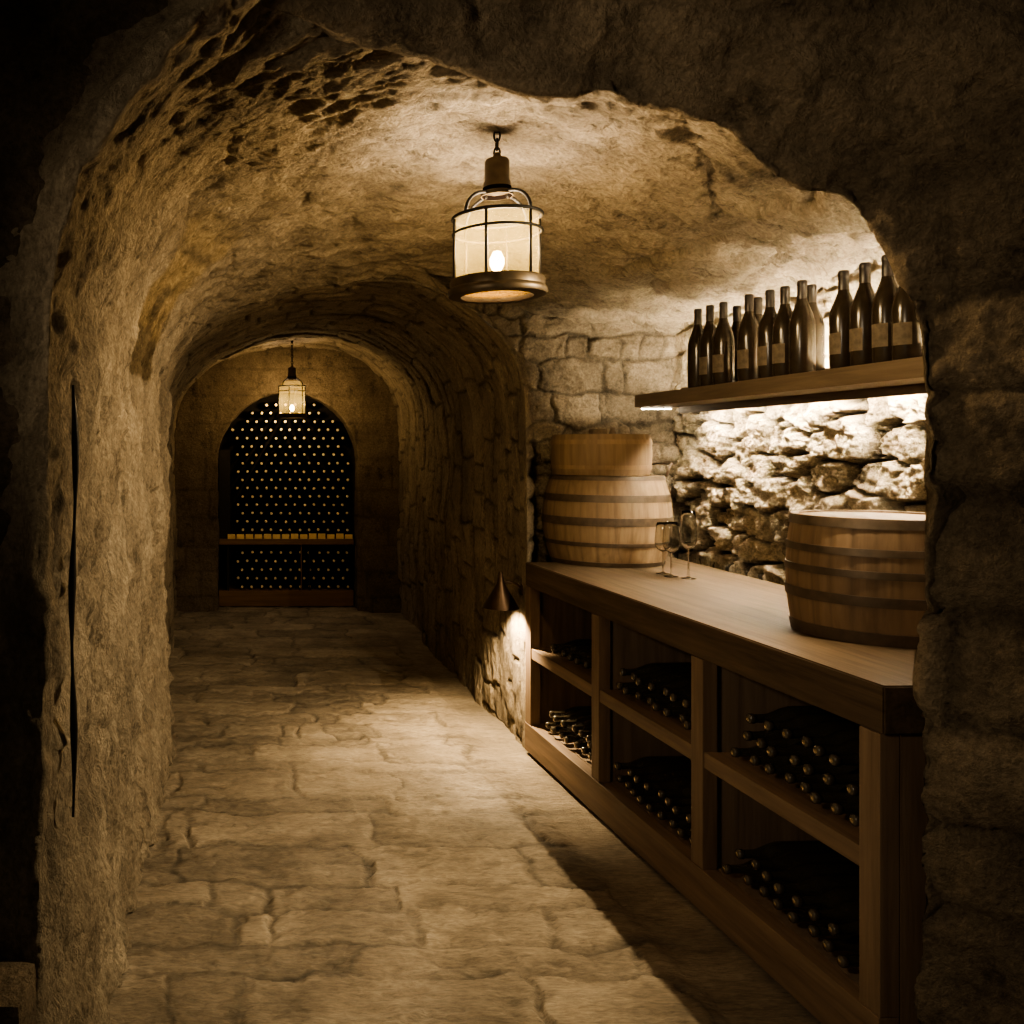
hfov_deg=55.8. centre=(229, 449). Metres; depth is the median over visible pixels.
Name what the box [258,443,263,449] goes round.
wine bottle
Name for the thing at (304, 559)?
wine bottle
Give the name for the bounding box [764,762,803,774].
wine bottle
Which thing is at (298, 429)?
wine bottle
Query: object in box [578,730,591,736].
wine bottle
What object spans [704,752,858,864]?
shelf
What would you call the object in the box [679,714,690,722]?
wine bottle
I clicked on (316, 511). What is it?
wine bottle
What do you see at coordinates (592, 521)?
wooden barrel
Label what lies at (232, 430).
wine bottle
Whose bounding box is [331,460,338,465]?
wine bottle
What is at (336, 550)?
wine bottle
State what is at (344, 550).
wine bottle
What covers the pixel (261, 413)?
wine bottle
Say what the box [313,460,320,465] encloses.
wine bottle
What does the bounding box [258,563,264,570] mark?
wine bottle
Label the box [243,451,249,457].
wine bottle
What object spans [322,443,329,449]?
wine bottle
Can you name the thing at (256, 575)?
wine bottle
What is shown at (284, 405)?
wine bottle
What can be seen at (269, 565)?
wine bottle
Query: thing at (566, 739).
wine bottle
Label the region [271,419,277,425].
wine bottle
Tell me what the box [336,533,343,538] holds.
card
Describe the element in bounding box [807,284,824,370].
wine bottle
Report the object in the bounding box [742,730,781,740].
wine bottle
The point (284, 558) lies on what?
wine bottle
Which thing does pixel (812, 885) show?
wine bottle
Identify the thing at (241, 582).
wine bottle
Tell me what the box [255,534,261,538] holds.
card
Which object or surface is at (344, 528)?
wine bottle
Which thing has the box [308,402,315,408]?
wine bottle
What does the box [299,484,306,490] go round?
wine bottle
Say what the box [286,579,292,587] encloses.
wine bottle
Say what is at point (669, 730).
shelf
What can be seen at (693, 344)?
wine bottle
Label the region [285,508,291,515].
wine bottle
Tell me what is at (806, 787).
wine bottle
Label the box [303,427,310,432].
wine bottle
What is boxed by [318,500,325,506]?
wine bottle
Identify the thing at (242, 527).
wine bottle
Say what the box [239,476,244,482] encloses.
wine bottle
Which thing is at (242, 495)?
wine bottle
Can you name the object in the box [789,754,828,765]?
wine bottle
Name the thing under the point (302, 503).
wine bottle
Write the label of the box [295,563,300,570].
wine bottle
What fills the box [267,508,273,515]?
wine bottle
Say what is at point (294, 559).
wine bottle
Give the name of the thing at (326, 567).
wine bottle
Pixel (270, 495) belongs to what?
wine bottle
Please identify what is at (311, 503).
wine bottle
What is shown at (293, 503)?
wine bottle
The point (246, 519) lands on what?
wine bottle
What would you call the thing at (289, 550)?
wine bottle
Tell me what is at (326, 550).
wine bottle
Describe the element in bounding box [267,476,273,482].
wine bottle
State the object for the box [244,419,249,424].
wine bottle
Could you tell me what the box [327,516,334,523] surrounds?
wine bottle
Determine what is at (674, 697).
wine bottle
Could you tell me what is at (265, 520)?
wine bottle
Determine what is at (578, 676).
shelf
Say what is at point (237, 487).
wine bottle
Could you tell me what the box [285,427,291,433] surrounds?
wine bottle
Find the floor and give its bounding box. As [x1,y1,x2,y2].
[107,606,821,1023]
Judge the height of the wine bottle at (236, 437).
0.062 m
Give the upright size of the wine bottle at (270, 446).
0.062 m
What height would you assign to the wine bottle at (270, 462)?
0.062 m
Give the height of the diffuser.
0.005 m
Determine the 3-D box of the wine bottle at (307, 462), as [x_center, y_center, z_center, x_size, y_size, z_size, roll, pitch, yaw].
[0.773,0.127,8.929,0.064,0.062,0.281,0,0,0]
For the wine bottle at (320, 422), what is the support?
on the rack
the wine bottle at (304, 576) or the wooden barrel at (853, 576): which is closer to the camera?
the wooden barrel at (853, 576)
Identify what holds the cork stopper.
on the wooden keg
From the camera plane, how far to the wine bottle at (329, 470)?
8.89 m
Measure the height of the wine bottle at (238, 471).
0.062 m
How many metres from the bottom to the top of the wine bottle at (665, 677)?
0.072 m
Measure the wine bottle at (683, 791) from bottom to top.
0.072 m
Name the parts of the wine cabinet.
panel, rail, panel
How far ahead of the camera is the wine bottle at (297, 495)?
8.88 m
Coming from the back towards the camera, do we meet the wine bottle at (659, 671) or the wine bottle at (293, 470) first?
the wine bottle at (293, 470)
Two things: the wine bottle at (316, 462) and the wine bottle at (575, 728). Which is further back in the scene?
the wine bottle at (316, 462)
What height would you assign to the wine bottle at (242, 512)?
0.062 m
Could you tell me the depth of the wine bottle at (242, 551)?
8.88 m
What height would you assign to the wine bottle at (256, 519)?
0.062 m
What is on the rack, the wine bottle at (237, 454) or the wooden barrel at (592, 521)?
the wine bottle at (237, 454)
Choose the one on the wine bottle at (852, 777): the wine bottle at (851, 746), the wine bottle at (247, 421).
the wine bottle at (851, 746)
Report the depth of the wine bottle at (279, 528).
8.89 m
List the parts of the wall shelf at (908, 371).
shelf led strip, shelf led strip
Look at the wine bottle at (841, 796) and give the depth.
2.46 m
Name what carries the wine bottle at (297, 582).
on the rack
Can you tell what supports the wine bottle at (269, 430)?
on the rack
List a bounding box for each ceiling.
[41,0,884,345]
[168,270,520,400]
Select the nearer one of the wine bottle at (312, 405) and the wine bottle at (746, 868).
the wine bottle at (746, 868)
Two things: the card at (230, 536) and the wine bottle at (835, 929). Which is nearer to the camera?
the wine bottle at (835, 929)
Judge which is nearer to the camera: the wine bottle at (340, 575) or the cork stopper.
the cork stopper
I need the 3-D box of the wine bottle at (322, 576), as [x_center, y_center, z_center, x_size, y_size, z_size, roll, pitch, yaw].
[0.917,1.255,8.944,0.064,0.062,0.281,0,0,0]
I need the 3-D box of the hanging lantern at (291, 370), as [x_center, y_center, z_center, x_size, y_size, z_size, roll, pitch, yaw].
[0.551,-0.632,8.000,0.277,0.695,0.277,0,0,-11]
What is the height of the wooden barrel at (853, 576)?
0.368 m
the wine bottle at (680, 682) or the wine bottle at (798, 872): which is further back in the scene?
the wine bottle at (680, 682)
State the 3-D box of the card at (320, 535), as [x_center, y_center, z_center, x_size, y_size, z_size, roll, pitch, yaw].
[0.893,0.839,8.760,0.072,0.052,0.008,0,0,0]
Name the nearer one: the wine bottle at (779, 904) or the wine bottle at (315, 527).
the wine bottle at (779, 904)
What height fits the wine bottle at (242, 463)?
0.062 m
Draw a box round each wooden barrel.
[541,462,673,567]
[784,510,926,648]
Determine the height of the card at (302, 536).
0.046 m
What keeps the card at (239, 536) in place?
on the rack
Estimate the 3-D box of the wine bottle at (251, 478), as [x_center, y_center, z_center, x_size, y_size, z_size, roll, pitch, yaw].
[0.219,0.291,8.946,0.064,0.062,0.281,0,0,0]
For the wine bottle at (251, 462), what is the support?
on the rack
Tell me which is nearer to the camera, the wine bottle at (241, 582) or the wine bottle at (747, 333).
the wine bottle at (747, 333)
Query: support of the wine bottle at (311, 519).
on the rack
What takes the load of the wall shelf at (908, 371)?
attached to the wall at (742, 473)
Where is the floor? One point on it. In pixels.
(345, 835)
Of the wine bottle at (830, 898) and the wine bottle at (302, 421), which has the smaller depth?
the wine bottle at (830, 898)
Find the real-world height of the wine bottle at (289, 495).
0.062 m
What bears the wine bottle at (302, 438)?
on the rack
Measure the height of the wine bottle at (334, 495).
0.062 m
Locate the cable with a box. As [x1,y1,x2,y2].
[68,385,78,816]
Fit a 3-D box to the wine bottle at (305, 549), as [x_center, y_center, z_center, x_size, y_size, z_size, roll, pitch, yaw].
[0.770,1.004,8.944,0.064,0.062,0.281,0,0,0]
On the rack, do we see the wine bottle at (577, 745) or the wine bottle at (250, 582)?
the wine bottle at (250, 582)
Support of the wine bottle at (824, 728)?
on the wine bottle at (795, 760)
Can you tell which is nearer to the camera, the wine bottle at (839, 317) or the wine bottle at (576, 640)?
the wine bottle at (839, 317)
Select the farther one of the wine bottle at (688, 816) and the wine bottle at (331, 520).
the wine bottle at (331, 520)
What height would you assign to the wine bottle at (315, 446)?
0.062 m
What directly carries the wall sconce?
attached to the wall at (462, 498)
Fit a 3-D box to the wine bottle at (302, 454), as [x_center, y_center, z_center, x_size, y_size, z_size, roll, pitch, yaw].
[0.727,0.045,8.930,0.064,0.062,0.281,0,0,0]
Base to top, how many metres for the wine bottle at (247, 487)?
0.062 m
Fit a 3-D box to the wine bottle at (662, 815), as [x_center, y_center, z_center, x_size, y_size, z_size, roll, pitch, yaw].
[1.722,1.343,3.309,0.300,0.072,0.072,0,0,-2]
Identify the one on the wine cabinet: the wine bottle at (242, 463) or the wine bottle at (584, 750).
the wine bottle at (584, 750)
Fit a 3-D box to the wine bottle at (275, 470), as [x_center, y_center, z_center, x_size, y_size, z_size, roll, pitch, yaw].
[0.451,0.208,8.925,0.064,0.062,0.281,0,0,0]
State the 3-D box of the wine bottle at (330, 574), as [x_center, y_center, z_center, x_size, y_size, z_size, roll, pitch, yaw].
[1.004,1.251,8.928,0.064,0.062,0.281,0,0,0]
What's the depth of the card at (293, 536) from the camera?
8.76 m
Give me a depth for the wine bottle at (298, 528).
8.89 m
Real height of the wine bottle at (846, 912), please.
0.073 m
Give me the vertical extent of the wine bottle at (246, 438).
0.062 m
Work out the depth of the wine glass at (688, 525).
3.96 m
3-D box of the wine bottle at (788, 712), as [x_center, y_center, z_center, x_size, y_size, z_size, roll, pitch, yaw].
[1.740,0.826,2.773,0.300,0.072,0.072,0,0,-2]
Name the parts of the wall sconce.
mounting plate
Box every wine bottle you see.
[229,427,235,432]
[234,435,239,441]
[234,451,240,457]
[234,484,240,490]
[234,516,239,523]
[234,555,240,562]
[235,468,240,474]
[235,500,240,506]
[235,571,240,578]
[239,427,244,432]
[239,444,245,449]
[239,460,245,465]
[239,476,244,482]
[239,492,245,498]
[239,508,245,515]
[239,524,245,531]
[239,547,245,554]
[239,563,244,571]
[239,580,244,587]
[243,435,249,441]
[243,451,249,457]
[243,500,249,506]
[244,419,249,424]
[244,468,249,473]
[244,484,250,490]
[244,516,249,523]
[244,554,249,562]
[244,571,250,579]
[248,410,254,416]
[248,427,254,433]
[248,443,254,449]
[248,460,254,465]
[248,562,254,570]
[248,580,254,587]
[249,476,254,481]
[249,492,254,498]
[249,508,254,514]
[249,524,254,531]
[249,546,254,553]
[252,452,258,457]
[252,554,258,562]
[253,419,258,425]
[253,435,259,441]
[253,468,259,474]
[253,484,259,490]
[253,500,259,506]
[253,516,259,523]
[253,571,259,579]
[257,460,263,465]
[257,492,263,498]
[257,508,263,514]
[257,546,263,553]
[258,410,264,416]
[258,427,263,432]
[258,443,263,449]
[258,476,264,482]
[258,524,264,531]
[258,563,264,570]
[258,579,264,587]
[262,402,268,408]
[262,419,268,424]
[262,435,268,440]
[262,451,268,457]
[262,468,267,473]
[262,484,268,490]
[262,516,268,523]
[262,554,268,562]
[262,571,268,579]
[263,500,269,506]
[266,410,272,416]
[266,427,272,433]
[266,563,272,570]
[266,580,272,587]
[267,443,273,449]
[267,460,273,465]
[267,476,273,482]
[267,492,273,498]
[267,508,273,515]
[267,524,273,531]
[267,546,273,553]
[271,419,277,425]
[271,452,277,457]
[271,484,278,490]
[271,516,277,523]
[271,555,277,562]
[271,571,277,579]
[272,402,277,408]
[272,435,278,441]
[272,468,278,473]
[272,500,278,506]
[276,427,283,432]
[276,444,282,449]
[276,460,283,465]
[276,476,282,481]
[276,492,282,498]
[276,508,283,515]
[276,525,282,531]
[276,546,282,554]
[276,563,282,570]
[276,580,282,587]
[280,419,287,425]
[280,435,287,440]
[281,451,287,457]
[281,468,287,474]
[281,484,287,490]
[281,500,287,506]
[281,517,287,523]
[281,554,287,562]
[281,571,287,579]
[282,402,287,408]
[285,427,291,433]
[285,444,291,449]
[285,476,291,481]
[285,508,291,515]
[285,524,291,531]
[286,460,292,465]
[286,492,292,498]
[286,546,292,554]
[286,563,292,571]
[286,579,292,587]
[290,419,297,424]
[290,435,296,441]
[290,452,296,457]
[290,468,297,473]
[290,484,297,490]
[290,500,296,506]
[290,516,296,523]
[290,555,297,562]
[291,571,297,579]
[294,427,301,432]
[294,460,301,465]
[294,492,301,498]
[295,443,301,449]
[295,476,301,482]
[295,508,302,514]
[295,525,302,531]
[295,546,302,553]
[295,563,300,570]
[295,580,302,587]
[299,402,306,408]
[299,418,305,424]
[299,435,305,441]
[299,451,306,457]
[299,468,305,474]
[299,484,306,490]
[299,500,306,507]
[299,555,306,562]
[299,571,306,579]
[300,517,306,523]
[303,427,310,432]
[303,546,310,554]
[304,411,311,416]
[304,444,311,449]
[304,459,310,465]
[304,476,310,482]
[304,492,311,498]
[304,508,310,515]
[304,524,310,531]
[304,563,311,571]
[304,579,311,587]
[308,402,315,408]
[308,484,315,490]
[308,500,315,506]
[308,516,315,523]
[308,555,315,562]
[308,571,315,579]
[309,419,316,425]
[309,435,315,441]
[309,451,316,457]
[309,468,315,474]
[312,524,319,531]
[313,410,320,416]
[313,427,320,433]
[313,444,320,449]
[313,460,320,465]
[313,476,320,482]
[313,492,320,498]
[313,508,320,515]
[313,563,320,570]
[314,546,321,554]
[314,579,321,587]
[317,419,324,425]
[317,451,325,457]
[317,554,324,562]
[318,435,325,441]
[318,468,325,473]
[318,484,325,490]
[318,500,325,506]
[318,517,325,523]
[318,571,325,579]
[322,427,329,432]
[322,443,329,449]
[322,476,329,481]
[322,492,329,498]
[322,524,329,531]
[322,546,329,553]
[322,563,329,571]
[323,460,330,465]
[323,508,330,515]
[323,580,330,587]
[326,419,334,424]
[327,435,334,441]
[327,451,335,457]
[327,468,334,473]
[327,484,334,490]
[327,500,335,506]
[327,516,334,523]
[327,571,334,579]
[328,554,335,562]
[331,427,339,433]
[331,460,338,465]
[331,492,339,498]
[331,509,339,515]
[332,443,339,449]
[332,476,339,482]
[332,525,339,531]
[332,546,339,553]
[332,563,340,571]
[332,579,339,587]
[336,435,344,441]
[336,451,343,457]
[336,468,343,473]
[336,500,343,506]
[336,516,344,523]
[336,554,344,562]
[336,571,344,579]
[337,484,344,490]
[340,508,348,514]
[340,546,348,554]
[341,460,349,465]
[341,476,349,482]
[341,492,348,498]
[341,525,348,531]
[341,563,348,571]
[341,580,349,587]
[545,722,561,727]
[549,706,591,717]
[551,639,591,647]
[551,642,591,652]
[551,726,572,732]
[553,711,591,721]
[559,731,578,737]
[560,715,591,726]
[561,646,591,656]
[564,736,585,742]
[567,650,591,660]
[572,723,591,731]
[574,657,591,664]
[574,742,588,748]
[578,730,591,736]
[581,747,591,753]
[583,662,591,668]
[586,735,591,741]
[614,756,690,769]
[616,681,639,689]
[617,775,633,782]
[619,662,690,675]
[622,685,652,694]
[625,781,643,788]
[627,762,690,776]
[630,788,657,796]
[631,667,690,680]
[634,769,690,783]
[635,672,690,685]
[635,690,664,699]
[637,794,664,803]
[644,776,690,790]
[646,803,672,811]
[647,696,671,704]
[648,676,690,690]
[652,701,682,710]
[657,811,686,819]
[658,784,690,798]
[663,684,690,695]
[663,707,690,716]
[665,794,690,806]
[669,819,690,828]
[670,692,690,701]
[672,805,690,814]
[677,828,690,837]
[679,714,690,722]
[682,699,690,707]
[683,721,690,729]
[686,814,690,823]
[687,309,702,387]
[699,305,715,385]
[712,302,734,384]
[722,859,772,874]
[730,745,767,757]
[731,305,740,381]
[735,840,834,859]
[737,294,758,380]
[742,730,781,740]
[743,870,787,886]
[746,706,830,723]
[749,755,789,765]
[751,851,851,870]
[754,297,762,324]
[756,736,801,748]
[757,289,776,378]
[759,886,799,898]
[761,862,858,882]
[763,713,846,730]
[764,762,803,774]
[766,741,813,756]
[772,286,791,376]
[773,873,858,895]
[773,895,817,911]
[782,720,861,738]
[784,773,822,783]
[788,907,836,925]
[789,280,815,373]
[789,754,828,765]
[792,886,858,908]
[800,782,846,793]
[801,728,858,747]
[803,762,858,774]
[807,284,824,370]
[808,899,858,923]
[808,922,853,939]
[810,787,858,803]
[813,737,858,756]
[822,935,858,954]
[823,768,858,784]
[828,920,858,935]
[829,270,852,368]
[829,752,858,766]
[830,801,858,814]
[837,955,858,967]
[846,783,858,795]
[849,262,874,365]
[849,814,858,826]
[871,255,897,362]
[891,286,922,359]
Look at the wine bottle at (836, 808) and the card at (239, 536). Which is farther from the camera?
the card at (239, 536)
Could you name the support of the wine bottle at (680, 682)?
on the wine bottle at (650, 700)
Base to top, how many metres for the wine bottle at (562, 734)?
0.073 m
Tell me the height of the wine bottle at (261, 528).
0.062 m
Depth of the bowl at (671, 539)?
4.03 m
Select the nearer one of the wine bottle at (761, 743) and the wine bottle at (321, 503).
the wine bottle at (761, 743)
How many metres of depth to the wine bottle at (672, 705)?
3.34 m
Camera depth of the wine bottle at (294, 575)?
8.89 m
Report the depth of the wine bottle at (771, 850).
2.83 m
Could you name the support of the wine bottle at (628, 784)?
on the wine cabinet
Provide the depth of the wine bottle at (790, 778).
2.61 m
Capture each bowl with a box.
[655,522,665,551]
[662,522,679,552]
[680,510,696,548]
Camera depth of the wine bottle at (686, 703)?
3.15 m
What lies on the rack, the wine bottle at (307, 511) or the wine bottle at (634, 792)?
the wine bottle at (307, 511)
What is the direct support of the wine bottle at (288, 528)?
on the rack
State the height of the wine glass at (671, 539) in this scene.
0.245 m
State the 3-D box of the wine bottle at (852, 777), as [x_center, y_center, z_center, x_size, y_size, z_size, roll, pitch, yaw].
[1.758,0.891,2.438,0.300,0.073,0.073,0,0,-2]
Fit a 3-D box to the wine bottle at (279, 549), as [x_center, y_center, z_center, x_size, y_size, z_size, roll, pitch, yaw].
[0.497,1.003,8.939,0.064,0.062,0.281,0,0,0]
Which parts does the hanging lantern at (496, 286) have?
arm, arm, chain, bulb, glass, arm, arm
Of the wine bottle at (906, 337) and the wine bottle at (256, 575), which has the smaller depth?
the wine bottle at (906, 337)
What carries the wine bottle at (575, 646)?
on the wine cabinet
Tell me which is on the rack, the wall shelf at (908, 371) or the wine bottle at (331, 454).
the wine bottle at (331, 454)
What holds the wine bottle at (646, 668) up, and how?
on the wine bottle at (644, 688)
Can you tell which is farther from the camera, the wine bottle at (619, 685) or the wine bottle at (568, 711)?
the wine bottle at (568, 711)
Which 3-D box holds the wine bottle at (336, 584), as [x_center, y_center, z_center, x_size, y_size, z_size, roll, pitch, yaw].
[1.056,1.333,8.925,0.064,0.062,0.281,0,0,0]
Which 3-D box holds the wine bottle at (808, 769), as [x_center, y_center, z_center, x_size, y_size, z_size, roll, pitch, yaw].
[1.751,0.891,2.513,0.300,0.072,0.072,0,0,-2]
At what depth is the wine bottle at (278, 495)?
8.88 m
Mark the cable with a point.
(74, 433)
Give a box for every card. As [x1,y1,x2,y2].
[228,534,234,538]
[237,534,243,538]
[246,534,252,538]
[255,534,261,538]
[264,534,270,538]
[273,534,279,538]
[282,534,288,538]
[291,534,297,538]
[300,534,306,538]
[309,533,315,538]
[318,533,324,538]
[327,534,334,538]
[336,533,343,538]
[345,534,352,538]
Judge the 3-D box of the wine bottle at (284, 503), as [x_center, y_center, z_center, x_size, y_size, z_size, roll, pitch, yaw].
[0.546,0.534,8.930,0.064,0.062,0.281,0,0,0]
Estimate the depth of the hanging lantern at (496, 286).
2.83 m
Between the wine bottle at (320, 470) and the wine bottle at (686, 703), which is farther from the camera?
the wine bottle at (320, 470)
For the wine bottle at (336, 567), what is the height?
0.062 m
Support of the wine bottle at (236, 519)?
on the rack
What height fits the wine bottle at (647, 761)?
0.073 m
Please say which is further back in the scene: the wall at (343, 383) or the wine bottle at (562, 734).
the wall at (343, 383)
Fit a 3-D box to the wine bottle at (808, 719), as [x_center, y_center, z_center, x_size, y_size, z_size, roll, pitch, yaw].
[1.752,0.826,2.699,0.300,0.073,0.073,0,0,-2]
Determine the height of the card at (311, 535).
0.052 m
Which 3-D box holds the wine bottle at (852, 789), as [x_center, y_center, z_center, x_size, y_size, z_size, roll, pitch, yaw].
[1.771,0.891,2.364,0.300,0.073,0.073,0,0,-2]
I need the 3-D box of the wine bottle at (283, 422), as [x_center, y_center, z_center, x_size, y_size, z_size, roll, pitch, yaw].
[0.541,-0.277,8.944,0.064,0.062,0.281,0,0,0]
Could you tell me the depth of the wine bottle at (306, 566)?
8.89 m
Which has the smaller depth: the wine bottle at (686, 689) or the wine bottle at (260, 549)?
the wine bottle at (686, 689)
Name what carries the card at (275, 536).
on the rack
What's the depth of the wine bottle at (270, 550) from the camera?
8.90 m
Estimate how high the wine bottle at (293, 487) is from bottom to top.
0.062 m
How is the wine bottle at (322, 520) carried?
on the rack
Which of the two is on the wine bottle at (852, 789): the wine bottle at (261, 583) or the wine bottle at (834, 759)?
the wine bottle at (834, 759)
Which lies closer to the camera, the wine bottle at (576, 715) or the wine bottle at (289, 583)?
the wine bottle at (576, 715)
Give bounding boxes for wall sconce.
[482,572,522,610]
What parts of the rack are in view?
post, post, panel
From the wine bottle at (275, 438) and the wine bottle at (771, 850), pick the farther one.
the wine bottle at (275, 438)
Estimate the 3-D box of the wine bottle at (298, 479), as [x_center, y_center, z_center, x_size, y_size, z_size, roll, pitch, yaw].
[0.684,0.291,8.923,0.064,0.062,0.281,0,0,0]
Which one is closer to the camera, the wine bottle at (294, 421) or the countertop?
the countertop
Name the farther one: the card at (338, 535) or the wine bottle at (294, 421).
the wine bottle at (294, 421)
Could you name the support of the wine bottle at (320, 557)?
on the rack
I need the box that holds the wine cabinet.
[525,586,927,1023]
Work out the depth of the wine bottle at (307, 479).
8.90 m
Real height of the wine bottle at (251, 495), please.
0.062 m
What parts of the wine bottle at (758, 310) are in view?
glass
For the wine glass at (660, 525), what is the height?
0.235 m
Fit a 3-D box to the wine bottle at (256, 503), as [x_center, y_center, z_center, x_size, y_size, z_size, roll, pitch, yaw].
[0.263,0.535,8.945,0.064,0.062,0.281,0,0,0]
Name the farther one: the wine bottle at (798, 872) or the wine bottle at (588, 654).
the wine bottle at (588, 654)
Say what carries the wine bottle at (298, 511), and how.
on the rack
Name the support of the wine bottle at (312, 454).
on the rack
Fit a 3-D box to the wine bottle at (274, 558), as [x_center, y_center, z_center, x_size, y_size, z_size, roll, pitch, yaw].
[0.446,1.088,8.932,0.064,0.062,0.281,0,0,0]
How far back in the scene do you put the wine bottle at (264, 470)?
8.89 m
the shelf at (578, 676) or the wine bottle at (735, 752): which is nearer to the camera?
the wine bottle at (735, 752)
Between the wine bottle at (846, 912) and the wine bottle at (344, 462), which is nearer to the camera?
the wine bottle at (846, 912)
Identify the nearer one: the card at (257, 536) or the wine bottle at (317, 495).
the card at (257, 536)
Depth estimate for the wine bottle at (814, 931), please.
2.50 m
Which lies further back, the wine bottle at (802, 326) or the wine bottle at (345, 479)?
the wine bottle at (345, 479)
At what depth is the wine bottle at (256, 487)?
8.89 m
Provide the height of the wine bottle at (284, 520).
0.062 m
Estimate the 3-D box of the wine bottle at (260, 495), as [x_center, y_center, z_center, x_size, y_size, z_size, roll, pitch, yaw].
[0.303,0.452,8.946,0.064,0.062,0.281,0,0,0]
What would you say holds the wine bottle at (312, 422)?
on the rack
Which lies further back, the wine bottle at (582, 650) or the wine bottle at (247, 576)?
the wine bottle at (247, 576)
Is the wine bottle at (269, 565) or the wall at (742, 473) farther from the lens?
the wine bottle at (269, 565)
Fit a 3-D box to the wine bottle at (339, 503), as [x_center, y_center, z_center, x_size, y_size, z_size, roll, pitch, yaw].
[1.097,0.536,8.927,0.064,0.062,0.281,0,0,0]
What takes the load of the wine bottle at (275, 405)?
on the rack
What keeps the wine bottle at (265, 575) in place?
on the rack
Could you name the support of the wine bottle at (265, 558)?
on the rack
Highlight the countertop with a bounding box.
[526,556,924,734]
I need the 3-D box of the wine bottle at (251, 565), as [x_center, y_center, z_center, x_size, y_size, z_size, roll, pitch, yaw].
[0.217,1.166,8.944,0.064,0.062,0.281,0,0,0]
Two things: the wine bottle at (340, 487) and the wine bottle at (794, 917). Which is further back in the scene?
the wine bottle at (340, 487)
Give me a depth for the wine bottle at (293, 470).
8.89 m
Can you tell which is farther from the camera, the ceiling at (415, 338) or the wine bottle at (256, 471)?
the wine bottle at (256, 471)
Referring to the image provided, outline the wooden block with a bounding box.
[589,429,606,433]
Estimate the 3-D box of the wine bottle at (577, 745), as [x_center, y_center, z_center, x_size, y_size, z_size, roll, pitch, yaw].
[1.716,1.343,4.097,0.300,0.073,0.073,0,0,-2]
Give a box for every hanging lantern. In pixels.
[277,341,307,417]
[447,131,547,303]
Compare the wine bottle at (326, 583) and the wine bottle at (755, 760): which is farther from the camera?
the wine bottle at (326, 583)
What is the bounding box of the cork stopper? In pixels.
[609,427,616,433]
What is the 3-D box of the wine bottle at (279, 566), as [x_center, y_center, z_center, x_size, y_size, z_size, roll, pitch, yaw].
[0.494,1.168,8.945,0.064,0.062,0.281,0,0,0]
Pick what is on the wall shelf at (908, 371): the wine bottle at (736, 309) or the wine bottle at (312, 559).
the wine bottle at (736, 309)
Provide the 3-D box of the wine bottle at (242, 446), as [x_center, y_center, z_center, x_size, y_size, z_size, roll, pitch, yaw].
[0.123,-0.032,8.943,0.064,0.062,0.281,0,0,0]
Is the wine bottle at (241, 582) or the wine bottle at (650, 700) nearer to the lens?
the wine bottle at (650, 700)
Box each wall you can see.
[0,0,1023,1023]
[0,159,185,1023]
[164,396,180,661]
[173,346,401,612]
[279,277,677,378]
[392,379,528,747]
[534,350,687,561]
[672,259,926,585]
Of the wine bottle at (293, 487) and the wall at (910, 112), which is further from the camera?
the wine bottle at (293, 487)
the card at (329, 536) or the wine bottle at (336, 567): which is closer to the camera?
the card at (329, 536)
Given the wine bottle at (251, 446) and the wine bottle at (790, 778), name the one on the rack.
the wine bottle at (251, 446)
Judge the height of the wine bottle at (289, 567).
0.062 m
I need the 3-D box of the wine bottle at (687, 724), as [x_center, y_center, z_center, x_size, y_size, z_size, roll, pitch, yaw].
[1.727,0.956,3.130,0.300,0.073,0.073,0,0,-2]
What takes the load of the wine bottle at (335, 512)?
on the rack
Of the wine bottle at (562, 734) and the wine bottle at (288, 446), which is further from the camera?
the wine bottle at (288, 446)
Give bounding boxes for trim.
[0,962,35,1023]
[521,378,538,561]
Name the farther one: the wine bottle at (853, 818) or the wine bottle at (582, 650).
the wine bottle at (582, 650)
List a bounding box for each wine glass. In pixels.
[655,522,669,574]
[662,522,679,576]
[680,510,696,578]
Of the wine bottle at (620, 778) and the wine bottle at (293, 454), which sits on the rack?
the wine bottle at (293, 454)
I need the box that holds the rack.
[218,394,354,605]
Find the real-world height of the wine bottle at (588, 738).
0.072 m
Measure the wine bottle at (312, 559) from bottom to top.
0.062 m
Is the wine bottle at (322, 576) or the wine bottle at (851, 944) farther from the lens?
the wine bottle at (322, 576)
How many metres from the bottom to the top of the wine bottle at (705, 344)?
0.355 m
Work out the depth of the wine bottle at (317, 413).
8.89 m
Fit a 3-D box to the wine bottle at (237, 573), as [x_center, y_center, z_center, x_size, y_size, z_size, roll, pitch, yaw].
[0.080,1.250,8.936,0.064,0.062,0.281,0,0,0]
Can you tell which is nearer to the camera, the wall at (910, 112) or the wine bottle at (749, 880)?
the wall at (910, 112)
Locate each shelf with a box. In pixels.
[532,648,591,696]
[600,690,690,758]
[635,357,926,413]
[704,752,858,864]
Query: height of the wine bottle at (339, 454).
0.062 m
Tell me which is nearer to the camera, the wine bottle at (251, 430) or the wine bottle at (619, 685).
the wine bottle at (619, 685)
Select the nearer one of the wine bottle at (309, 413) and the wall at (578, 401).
the wall at (578, 401)
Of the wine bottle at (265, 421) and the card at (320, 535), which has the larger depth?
the wine bottle at (265, 421)
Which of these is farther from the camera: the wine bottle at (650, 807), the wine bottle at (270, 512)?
the wine bottle at (270, 512)
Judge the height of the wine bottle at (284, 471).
0.062 m
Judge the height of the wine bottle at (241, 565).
0.062 m
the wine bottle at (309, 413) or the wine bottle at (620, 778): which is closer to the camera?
the wine bottle at (620, 778)
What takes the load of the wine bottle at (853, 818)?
on the wine cabinet
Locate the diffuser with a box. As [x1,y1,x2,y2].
[641,408,670,408]

